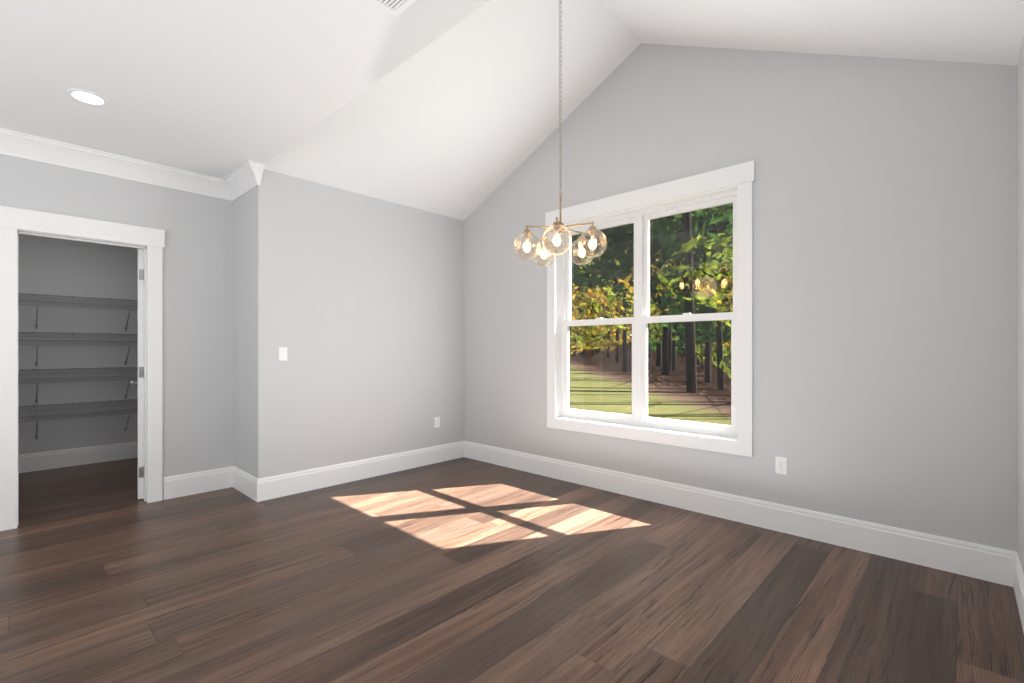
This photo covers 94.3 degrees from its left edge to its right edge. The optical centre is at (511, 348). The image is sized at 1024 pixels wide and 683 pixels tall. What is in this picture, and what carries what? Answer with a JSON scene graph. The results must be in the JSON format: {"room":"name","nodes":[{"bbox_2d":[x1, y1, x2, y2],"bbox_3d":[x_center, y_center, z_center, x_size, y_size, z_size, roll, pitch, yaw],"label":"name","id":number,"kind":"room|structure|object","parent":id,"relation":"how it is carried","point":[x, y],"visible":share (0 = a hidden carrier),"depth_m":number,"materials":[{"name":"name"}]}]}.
{"room":"empty dining room","nodes":[
{"label":"empty dining room","id":0,"kind":"room"},
{"bbox_2d":[18,234,138,454],"bbox_3d":[-4.826,-0.119,5.042,0.120,2.740,2.520,0,0,43],"label":"wall","id":1,"kind":"structure","parent":0,"point":[58,267],"depth_m":5.10,"materials":[{"name":"grey paint"}]},
{"bbox_2d":[18,293,137,439],"bbox_3d":[-4.672,0.181,4.897,0.303,1.504,2.263,0,0,43],"label":"wire closet shelf","id":2,"kind":"object","parent":1,"relation":"attached to","point":[69,341],"visible":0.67,"depth_m":4.96,"materials":[{"name":"grey metal"}]},
{"bbox_2d":[18,441,137,472],"bbox_3d":[-4.777,1.158,4.996,0.015,0.186,2.280,0,0,43],"label":"baseboard","id":3,"kind":"structure","parent":1,"relation":"attached to","point":[37,461],"depth_m":5.09,"materials":[{"name":"white paint"}]},
{"bbox_2d":[0,154,233,499],"bbox_3d":[-3.750,-0.119,3.122,0.120,2.740,3.840,0,0,43],"label":"wall","id":4,"kind":"structure","parent":0,"point":[198,343],"depth_m":4.04,"materials":[{"name":"grey paint"}]},
{"bbox_2d":[0,205,164,530],"bbox_3d":[-3.263,0.134,3.638,0.172,2.235,0.960,0,0,43],"label":"door frame","id":5,"kind":"structure","parent":4,"relation":"in","point":[12,220],"depth_m":3.42,"materials":[{"name":"white paint"}]},
{"bbox_2d":[0,128,264,200],"bbox_3d":[-3.467,-1.417,2.801,0.732,0.145,3.522,0,0,43],"label":"crown molding","id":6,"kind":"structure","parent":4,"relation":"attached to","point":[242,180],"depth_m":3.73,"materials":[{"name":"white paint"}]},
{"bbox_2d":[129,249,143,498],"bbox_3d":[-3.292,0.206,4.230,0.204,2.073,0.744,0,0,-37],"label":"door","id":7,"kind":"structure","parent":4,"relation":"in","point":[140,383],"depth_m":3.94,"materials":[{"name":"white paint"}]},
{"bbox_2d":[163,466,230,499],"bbox_3d":[-2.719,1.158,4.118,0.015,0.186,0.495,0,0,43],"label":"baseboard","id":8,"kind":"structure","parent":4,"relation":"attached to","point":[176,486],"depth_m":4.10,"materials":[{"name":"white paint"}]},
{"bbox_2d":[231,466,253,497],"bbox_3d":[-2.321,1.158,4.113,0.600,0.186,0.015,0,0,43],"label":"baseboard","id":9,"kind":"structure","parent":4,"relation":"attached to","point":[240,480],"depth_m":4.14,"materials":[{"name":"white paint"}]},
{"bbox_2d":[234,169,463,478],"bbox_3d":[-1.490,-0.399,4.981,0.620,3.300,2.386,0,0,43],"label":"wall","id":10,"kind":"structure","parent":0,"point":[353,302],"depth_m":4.42,"materials":[{"name":"grey paint"}]},
{"bbox_2d":[279,347,286,360],"bbox_3d":[-1.945,0.041,4.038,0.010,0.115,0.070,0,0,43],"label":"switch plate","id":11,"kind":"object","parent":10,"relation":"attached to","point":[282,353],"visible":1,"depth_m":4.04,"materials":[{"name":"white plastic"}]},
{"bbox_2d":[434,417,439,427],"bbox_3d":[-0.823,0.806,5.230,0.008,0.115,0.070,0,0,43],"label":"outlet","id":12,"kind":"object","parent":10,"relation":"attached to","point":[436,422],"visible":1,"depth_m":5.22,"materials":[{"name":"white plastic"}]},
{"bbox_2d":[251,441,462,501],"bbox_3d":[-1.332,1.158,4.686,0.015,0.186,2.205,0,0,43],"label":"baseboard","id":13,"kind":"structure","parent":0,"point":[262,489],"depth_m":4.45,"materials":[{"name":"white paint"}]},
{"bbox_2d":[0,0,1023,220],"bbox_3d":[-1.130,-2.054,2.147,5.270,1.249,6.016,0,0,43],"label":"ceiling","id":14,"kind":"structure","parent":0,"point":[222,89],"depth_m":3.03,"materials":[{"name":"paint"}]},
{"bbox_2d":[67,89,107,105],"bbox_3d":[-2.506,-1.486,2.808,0.184,0.006,0.184,0,0,43],"label":"recessed light","id":15,"kind":"object","parent":14,"relation":"in","point":[87,97],"visible":1,"depth_m":2.80,"materials":[{"name":"white paint"}]},
{"bbox_2d":[368,0,415,16],"bbox_3d":[-0.453,-1.485,1.925,0.360,0.008,0.200,0,0,43],"label":"ceiling vent","id":16,"kind":"object","parent":14,"relation":"in","point":[396,8],"visible":1,"depth_m":2.05,"materials":[{"name":"white metal"}]},
{"bbox_2d":[513,0,606,266],"bbox_3d":[0.338,-1.571,3.181,0.613,1.971,0.601,0,0,43],"label":"chandelier","id":17,"kind":"object","parent":14,"relation":"hanging from","point":[558,227],"visible":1,"depth_m":3.14,"materials":[{"name":"beige metal"}]},
{"bbox_2d":[0,457,1023,682],"bbox_3d":[-1.894,1.301,2.868,7.370,0.100,6.016,0,0,43],"label":"floor","id":18,"kind":"structure","parent":0,"point":[463,570],"depth_m":2.43,"materials":[{"name":"brown wood"}]},
{"bbox_2d":[464,43,1016,551],"bbox_3d":[0.813,-0.774,4.340,5.450,4.050,0.160,0,0,43],"label":"wall","id":19,"kind":"structure","parent":0,"point":[884,291],"depth_m":3.06,"materials":[{"name":"grey paint"}]},
{"bbox_2d":[545,160,754,456],"bbox_3d":[1.079,-0.283,4.069,1.898,2.098,0.185,0,0,43],"label":"window unit","id":20,"kind":"structure","parent":19,"relation":"in","point":[640,319],"depth_m":3.97,"materials":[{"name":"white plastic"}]},
{"bbox_2d":[463,441,1006,585],"bbox_3d":[1.037,1.158,4.009,4.390,0.186,0.015,0,0,43],"label":"baseboard","id":21,"kind":"structure","parent":19,"relation":"attached to","point":[987,563],"depth_m":3.23,"materials":[{"name":"white paint"}]},
{"bbox_2d":[775,456,786,474],"bbox_3d":[1.843,0.799,3.253,0.070,0.115,0.008,0,0,43],"label":"outlet","id":22,"kind":"object","parent":19,"relation":"attached to","point":[780,465],"visible":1,"depth_m":3.25,"materials":[{"name":"white plastic"}]},
{"bbox_2d":[1017,34,1023,573],"bbox_3d":[0.744,-0.119,0.382,0.120,2.740,6.016,0,0,43],"label":"wall","id":23,"kind":"structure","parent":0,"point":[1020,308],"depth_m":2.36,"materials":[{"name":"grey paint"}]},
{"bbox_2d":[1007,550,1023,632],"bbox_3d":[0.682,1.158,0.413,0.015,0.186,5.736,0,0,43],"label":"baseboard","id":24,"kind":"structure","parent":23,"relation":"attached to","point":[1015,576],"depth_m":2.35,"materials":[{"name":"white paint"}]},
{"label":"outside","id":25,"kind":"structure","parent":0,"visible":0},
{"bbox_2d":[569,203,732,425],"bbox_3d":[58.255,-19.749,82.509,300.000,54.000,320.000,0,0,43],"label":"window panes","id":26,"kind":"object","parent":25,"point":[656,341],"depth_m":18.70,"materials":[{"name":"clear glass"}]}
]}

